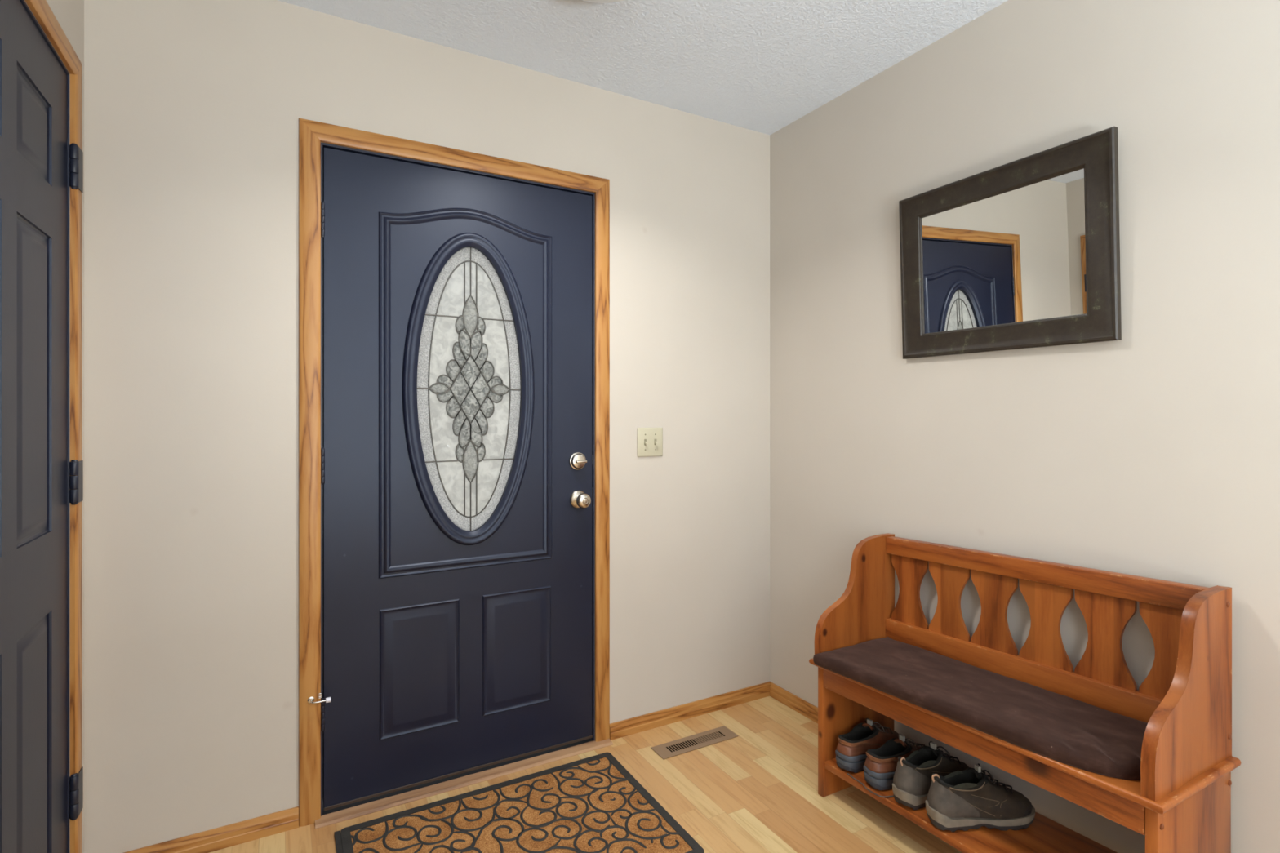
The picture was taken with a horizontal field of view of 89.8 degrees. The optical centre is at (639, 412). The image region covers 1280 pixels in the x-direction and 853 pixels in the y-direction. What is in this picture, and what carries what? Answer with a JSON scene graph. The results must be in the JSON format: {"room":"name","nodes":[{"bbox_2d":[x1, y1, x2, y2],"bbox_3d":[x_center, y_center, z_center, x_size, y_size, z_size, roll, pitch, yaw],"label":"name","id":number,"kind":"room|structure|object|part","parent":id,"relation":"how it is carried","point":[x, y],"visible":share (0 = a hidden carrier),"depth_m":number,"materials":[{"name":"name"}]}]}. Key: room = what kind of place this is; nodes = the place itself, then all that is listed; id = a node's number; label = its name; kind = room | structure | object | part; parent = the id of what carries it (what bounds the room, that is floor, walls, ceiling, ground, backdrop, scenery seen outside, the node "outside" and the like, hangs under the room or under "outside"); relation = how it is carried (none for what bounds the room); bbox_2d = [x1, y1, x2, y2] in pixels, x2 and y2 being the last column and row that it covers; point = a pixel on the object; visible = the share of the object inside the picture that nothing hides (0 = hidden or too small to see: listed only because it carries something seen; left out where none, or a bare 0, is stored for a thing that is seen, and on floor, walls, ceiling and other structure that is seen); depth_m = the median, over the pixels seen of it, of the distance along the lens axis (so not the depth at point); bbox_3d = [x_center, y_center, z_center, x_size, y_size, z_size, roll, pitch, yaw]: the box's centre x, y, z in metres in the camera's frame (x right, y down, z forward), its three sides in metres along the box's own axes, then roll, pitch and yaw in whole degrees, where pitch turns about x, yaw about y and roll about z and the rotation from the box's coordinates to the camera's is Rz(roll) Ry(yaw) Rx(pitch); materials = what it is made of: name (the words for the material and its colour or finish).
{"room":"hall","nodes":[
{"label":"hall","id":0,"kind":"room"},
{"bbox_2d":[24,0,84,852],"bbox_3d":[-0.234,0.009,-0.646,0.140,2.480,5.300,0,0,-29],"label":"door frame","id":1,"kind":"structure","parent":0,"point":[69,14],"depth_m":1.70,"materials":[{"name":"paint"}]},
{"bbox_2d":[0,0,83,852],"bbox_3d":[-1.261,0.207,1.242,0.117,2.084,0.820,0,0,-29],"label":"door","id":2,"kind":"structure","parent":1,"relation":"in","point":[37,804],"depth_m":1.36,"materials":[{"name":"blue paint"}]},
{"bbox_3d":[-1.146,0.748,1.105,0.007,0.592,0.225,0,0,-29],"label":"raised panel","id":3,"kind":"part","parent":2,"relation":"part of","materials":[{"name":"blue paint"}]},
{"bbox_3d":[-1.146,-0.064,1.105,0.007,0.671,0.225,0,0,-29],"label":"raised panel","id":4,"kind":"part","parent":2,"relation":"part of","materials":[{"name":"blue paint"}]},
{"bbox_3d":[-1.146,-0.609,1.105,0.007,0.182,0.225,0,0,-29],"label":"raised panel","id":5,"kind":"part","parent":2,"relation":"part of","materials":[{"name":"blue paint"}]},
{"bbox_3d":[-1.295,0.748,1.371,0.007,0.592,0.225,0,0,-29],"label":"raised panel","id":6,"kind":"part","parent":2,"relation":"part of","materials":[{"name":"blue paint"}]},
{"bbox_3d":[-1.295,-0.064,1.371,0.007,0.671,0.225,0,0,-29],"label":"raised panel","id":7,"kind":"part","parent":2,"relation":"part of","materials":[{"name":"blue paint"}]},
{"bbox_3d":[-1.295,-0.609,1.371,0.007,0.182,0.225,0,0,-29],"label":"raised panel","id":8,"kind":"part","parent":2,"relation":"part of","materials":[{"name":"blue paint"}]},
{"bbox_2d":[24,0,82,852],"bbox_3d":[-1.209,0.177,1.248,0.014,2.144,0.899,0,0,-29],"label":"trim","id":9,"kind":"structure","parent":1,"relation":"attached to","point":[41,10],"depth_m":1.59,"materials":[{"name":"brown wood"}]},
{"bbox_3d":[-1.209,-0.866,1.248,0.014,0.059,0.899,0,0,-29],"label":"head casing","id":10,"kind":"part","parent":9,"relation":"part of","materials":[{"name":"brown wood"}]},
{"bbox_3d":[-1.415,0.177,1.614,0.014,2.144,0.059,0,0,-29],"label":"casing","id":11,"kind":"part","parent":9,"relation":"part of","materials":[{"name":"brown wood"}]},
{"bbox_2d":[84,0,769,852],"bbox_3d":[-0.481,0.009,2.335,2.628,2.480,0.140,0,0,-29],"label":"wall","id":12,"kind":"structure","parent":0,"point":[193,108],"depth_m":1.90,"materials":[{"name":"paint"}]},
{"bbox_2d":[123,806,298,852],"bbox_3d":[-1.249,1.220,1.816,0.501,0.058,0.013,0,0,-29],"label":"baseboard","id":13,"kind":"structure","parent":12,"relation":"attached to","point":[245,831],"depth_m":1.85,"materials":[{"name":"brown wood"}]},
{"bbox_2d":[298,118,609,826],"bbox_3d":[-0.573,0.179,2.195,1.049,2.139,0.014,0,0,-29],"label":"trim","id":14,"kind":"structure","parent":12,"relation":"attached to","point":[311,133],"depth_m":1.96,"materials":[{"name":"brown wood"}]},
{"bbox_3d":[-1.004,0.179,1.953,0.059,2.139,0.014,0,0,-29],"label":"casing","id":15,"kind":"part","parent":14,"relation":"part of","materials":[{"name":"brown wood"}]},
{"bbox_3d":[-0.573,-0.861,2.195,1.049,0.059,0.014,0,0,-29],"label":"head casing","id":16,"kind":"part","parent":14,"relation":"part of","materials":[{"name":"brown wood"}]},
{"bbox_3d":[-0.141,0.179,2.437,0.059,2.139,0.014,0,0,-29],"label":"casing","id":17,"kind":"part","parent":14,"relation":"part of","materials":[{"name":"brown wood"}]},
{"bbox_2d":[320,142,594,815],"bbox_3d":[-0.599,0.209,2.242,0.929,2.080,0.227,0,0,-29],"label":"door","id":18,"kind":"structure","parent":12,"relation":"in","point":[457,304],"depth_m":2.17,"materials":[{"name":"blue paint"}]},
{"bbox_2d":[307,693,330,703],"bbox_3d":[-0.973,0.868,1.949,0.062,0.030,0.023,0,0,-29],"label":"door stop","id":19,"kind":"object","parent":18,"relation":"attached to","point":[310,700],"visible":1,"depth_m":1.95,"materials":[{"name":"silver metal"}]},
{"bbox_3d":[-0.996,0.872,1.945,0.019,0.019,0.008,0,0,-29],"label":"mounting plate","id":20,"kind":"part","parent":19,"relation":"part of","materials":[{"name":"silver metal"}]},
{"bbox_3d":[-0.975,0.874,1.947,0.045,0.009,0.017,0,0,-29],"label":"stop rod","id":21,"kind":"part","parent":19,"relation":"part of","materials":[{"name":"silver metal"}]},
{"bbox_3d":[-0.723,0.842,2.119,0.254,0.418,0.008,0,0,-29],"label":"panel","id":22,"kind":"part","parent":18,"relation":"part of","materials":[{"name":"blue paint"}]},
{"bbox_3d":[-0.616,1.245,2.271,0.918,0.007,0.160,0,0,-29],"label":"sill","id":23,"kind":"part","parent":18,"relation":"part of","materials":[{"name":"black wood"}]},
{"bbox_3d":[-0.578,-0.083,2.200,0.592,1.232,0.007,0,0,-29],"label":"arched panel moulding","id":24,"kind":"part","parent":18,"relation":"part of","materials":[{"name":"blue paint"}]},
{"bbox_3d":[-0.579,-0.081,2.205,0.452,1.072,0.033,0,0,-29],"label":"oval moulding","id":25,"kind":"part","parent":18,"relation":"part of","materials":[{"name":"blue paint"}]},
{"bbox_3d":[-0.585,-0.081,2.216,0.376,0.996,0.004,0,0,-29],"label":"leaded glass","id":26,"kind":"part","parent":18,"relation":"part of","materials":[{"name":"white glass"}]},
{"bbox_3d":[-0.585,-0.081,2.216,0.279,0.881,0.003,0,0,-29],"label":"glass","id":27,"kind":"part","parent":18,"relation":"part of","materials":[{"name":"white glass"}]},
{"bbox_3d":[-0.433,0.842,2.281,0.252,0.418,0.008,0,0,-29],"label":"panel","id":28,"kind":"part","parent":18,"relation":"part of","materials":[{"name":"blue paint"}]},
{"bbox_3d":[-0.215,0.323,2.369,0.069,0.069,0.067,0,0,-29],"label":"knob","id":29,"kind":"part","parent":18,"relation":"part of","materials":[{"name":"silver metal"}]},
{"bbox_2d":[315,738,613,829],"bbox_3d":[-0.549,1.245,2.191,1.000,0.009,0.048,0,0,-29],"label":"threshold","id":30,"kind":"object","parent":12,"relation":"attached to","point":[326,820],"depth_m":2.15,"materials":[{"name":"brown wood"}]},
{"bbox_2d":[637,427,662,457],"bbox_3d":[0.043,0.117,2.537,0.116,0.114,0.020,0,0,-29],"label":"light switch","id":31,"kind":"object","parent":12,"relation":"attached to","point":[650,440],"visible":1,"depth_m":2.54,"materials":[{"name":"beige plastic"}]},
{"bbox_2d":[609,681,771,740],"bbox_3d":[0.232,1.220,2.647,0.798,0.058,0.013,0,0,-29],"label":"baseboard","id":32,"kind":"structure","parent":12,"relation":"attached to","point":[650,721],"depth_m":2.62,"materials":[{"name":"brown wood"}]},
{"bbox_2d":[208,696,962,852],"bbox_3d":[0.671,1.279,-0.126,3.028,0.060,5.600,0,0,-29],"label":"floor","id":33,"kind":"structure","parent":0,"point":[756,790],"depth_m":2.08,"materials":[{"name":"brown wood"}]},
{"bbox_2d":[333,752,704,852],"bbox_3d":[-0.360,1.243,1.857,0.908,0.011,0.614,0,0,-29],"label":"door mat","id":34,"kind":"object","parent":33,"relation":"on","point":[593,804],"visible":1,"depth_m":1.95,"materials":[{"name":"black rubber"}]},
{"bbox_2d":[651,725,738,759],"bbox_3d":[0.210,1.247,2.433,0.338,0.003,0.091,0,0,-29],"label":"floor vent","id":35,"kind":"object","parent":33,"relation":"in","point":[680,746],"visible":1,"depth_m":2.43,"materials":[{"name":"brown metal"}]},
{"bbox_2d":[808,533,1240,852],"bbox_3d":[0.948,0.822,1.770,0.369,0.855,0.974,0,0,-29],"label":"bench","id":36,"kind":"object","parent":33,"relation":"on","point":[1180,802],"visible":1,"depth_m":1.65,"materials":[{"name":"brown wood"}]},
{"bbox_3d":[0.730,0.616,2.171,0.355,0.382,0.028,0,0,-29],"label":"panel","id":37,"kind":"part","parent":36,"relation":"part of","materials":[{"name":"brown wood"}]},
{"bbox_3d":[0.736,1.036,2.175,0.340,0.426,0.026,0,0,-29],"label":"leg panel","id":38,"kind":"part","parent":36,"relation":"part of","materials":[{"name":"brown wood"}]},
{"bbox_2d":[835,718,898,773],"bbox_3d":[0.758,1.067,2.094,0.293,0.127,0.098,0,0,-36],"label":"shoe","id":39,"kind":"object","parent":36,"relation":"on","point":[852,746],"visible":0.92,"depth_m":2.04,"materials":[{"name":"brown leather"}]},
{"bbox_2d":[847,733,925,797],"bbox_3d":[0.813,1.063,1.971,0.306,0.129,0.149,0,0,-15],"label":"shoe","id":40,"kind":"object","parent":36,"relation":"on","point":[880,765],"visible":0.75,"depth_m":1.93,"materials":[{"name":"brown leather"}]},
{"bbox_2d":[892,741,968,809],"bbox_3d":[0.869,1.046,1.883,0.296,0.150,0.098,0,0,-27],"label":"shoe","id":41,"kind":"object","parent":36,"relation":"on","point":[912,780],"visible":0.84,"depth_m":1.84,"materials":[{"name":"leather"}]},
{"bbox_2d":[893,760,931,795],"bbox_3d":[0.787,1.045,1.852,0.119,0.084,0.075,0,-2,-24],"label":"heels","id":42,"kind":"structure","parent":41,"relation":"on","point":[906,779],"depth_m":1.82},
{"bbox_2d":[824,757,1117,852],"bbox_3d":[0.946,1.127,1.769,0.311,0.052,0.890,0,0,-29],"label":"shelf","id":43,"kind":"object","parent":36,"relation":"attached to","point":[1044,835],"depth_m":1.69,"materials":[{"name":"brown wood"}]},
{"bbox_2d":[813,636,1147,780],"bbox_3d":[0.920,0.767,1.756,0.349,0.075,0.884,0,0,-29],"label":"seat cushion","id":44,"kind":"object","parent":36,"relation":"on","point":[1058,727],"visible":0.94,"depth_m":1.65,"materials":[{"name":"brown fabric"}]},
{"bbox_2d":[925,763,1035,831],"bbox_3d":[0.930,1.041,1.754,0.299,0.153,0.099,0,0,-2],"label":"shoe","id":45,"kind":"object","parent":36,"relation":"on","point":[966,799],"visible":1,"depth_m":1.72,"materials":[{"name":"leather"}]},
{"bbox_2d":[927,778,979,817],"bbox_3d":[0.842,1.040,1.746,0.120,0.085,0.076,-1,-2,-5],"label":"heels","id":46,"kind":"structure","parent":45,"relation":"on","point":[940,798],"depth_m":1.71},
{"bbox_3d":[1.079,0.744,1.843,0.036,0.121,0.888,0,0,-29],"label":"rail","id":47,"kind":"part","parent":36,"relation":"part of","materials":[{"name":"brown wood"}]},
{"bbox_3d":[1.080,0.444,1.843,0.035,0.087,0.888,0,0,-29],"label":"rail","id":48,"kind":"part","parent":36,"relation":"part of","materials":[{"name":"brown wood"}]},
{"bbox_3d":[1.172,0.585,1.372,0.355,0.382,0.028,0,0,-29],"label":"panel","id":49,"kind":"part","parent":36,"relation":"part of","materials":[{"name":"brown wood"}]},
{"bbox_3d":[1.178,1.020,1.375,0.340,0.458,0.026,0,0,-29],"label":"leg panel","id":50,"kind":"part","parent":36,"relation":"part of","materials":[{"name":"brown wood"}]},
{"bbox_2d":[277,0,1008,134],"bbox_3d":[0.850,-1.256,-0.037,2.628,0.050,5.580,0,0,-29],"label":"ceiling","id":51,"kind":"structure","parent":0,"point":[762,66],"depth_m":2.10,"materials":[{"name":"white paint"}]},
{"bbox_2d":[582,0,624,3],"bbox_3d":[-0.101,-1.169,1.653,0.364,0.123,0.364,0,0,-29],"label":"ceiling light","id":52,"kind":"object","parent":51,"relation":"attached to","point":[590,1],"visible":1,"depth_m":1.75,"materials":[{"name":"grey glass"}]},
{"bbox_2d":[769,0,1279,852],"bbox_3d":[1.935,0.009,0.572,0.140,2.480,5.300,0,0,-29],"label":"wall","id":53,"kind":"structure","parent":0,"point":[1153,452],"depth_m":1.78,"materials":[{"name":"paint"}]},
{"bbox_2d":[769,682,817,724],"bbox_3d":[1.871,1.220,0.529,0.013,0.058,5.286,0,0,-29],"label":"baseboard","id":54,"kind":"structure","parent":53,"relation":"attached to","point":[780,694],"depth_m":2.70,"materials":[{"name":"brown wood"}]},
{"bbox_2d":[898,126,1121,359],"bbox_3d":[1.062,-0.457,1.928,0.039,0.542,0.658,0,0,-29],"label":"wall mirror","id":55,"kind":"object","parent":53,"relation":"attached to","point":[1024,252],"visible":1,"depth_m":1.86,"materials":[{"name":"brown metal"}]},
{"bbox_2d":[921,168,1086,333],"bbox_3d":[1.068,-0.457,1.931,0.017,0.394,0.509,0,0,-29],"label":"mirror glass","id":56,"kind":"object","parent":55,"relation":"attached to","point":[1011,255],"depth_m":1.89,"materials":[{"name":"silver mirror"}]}
]}

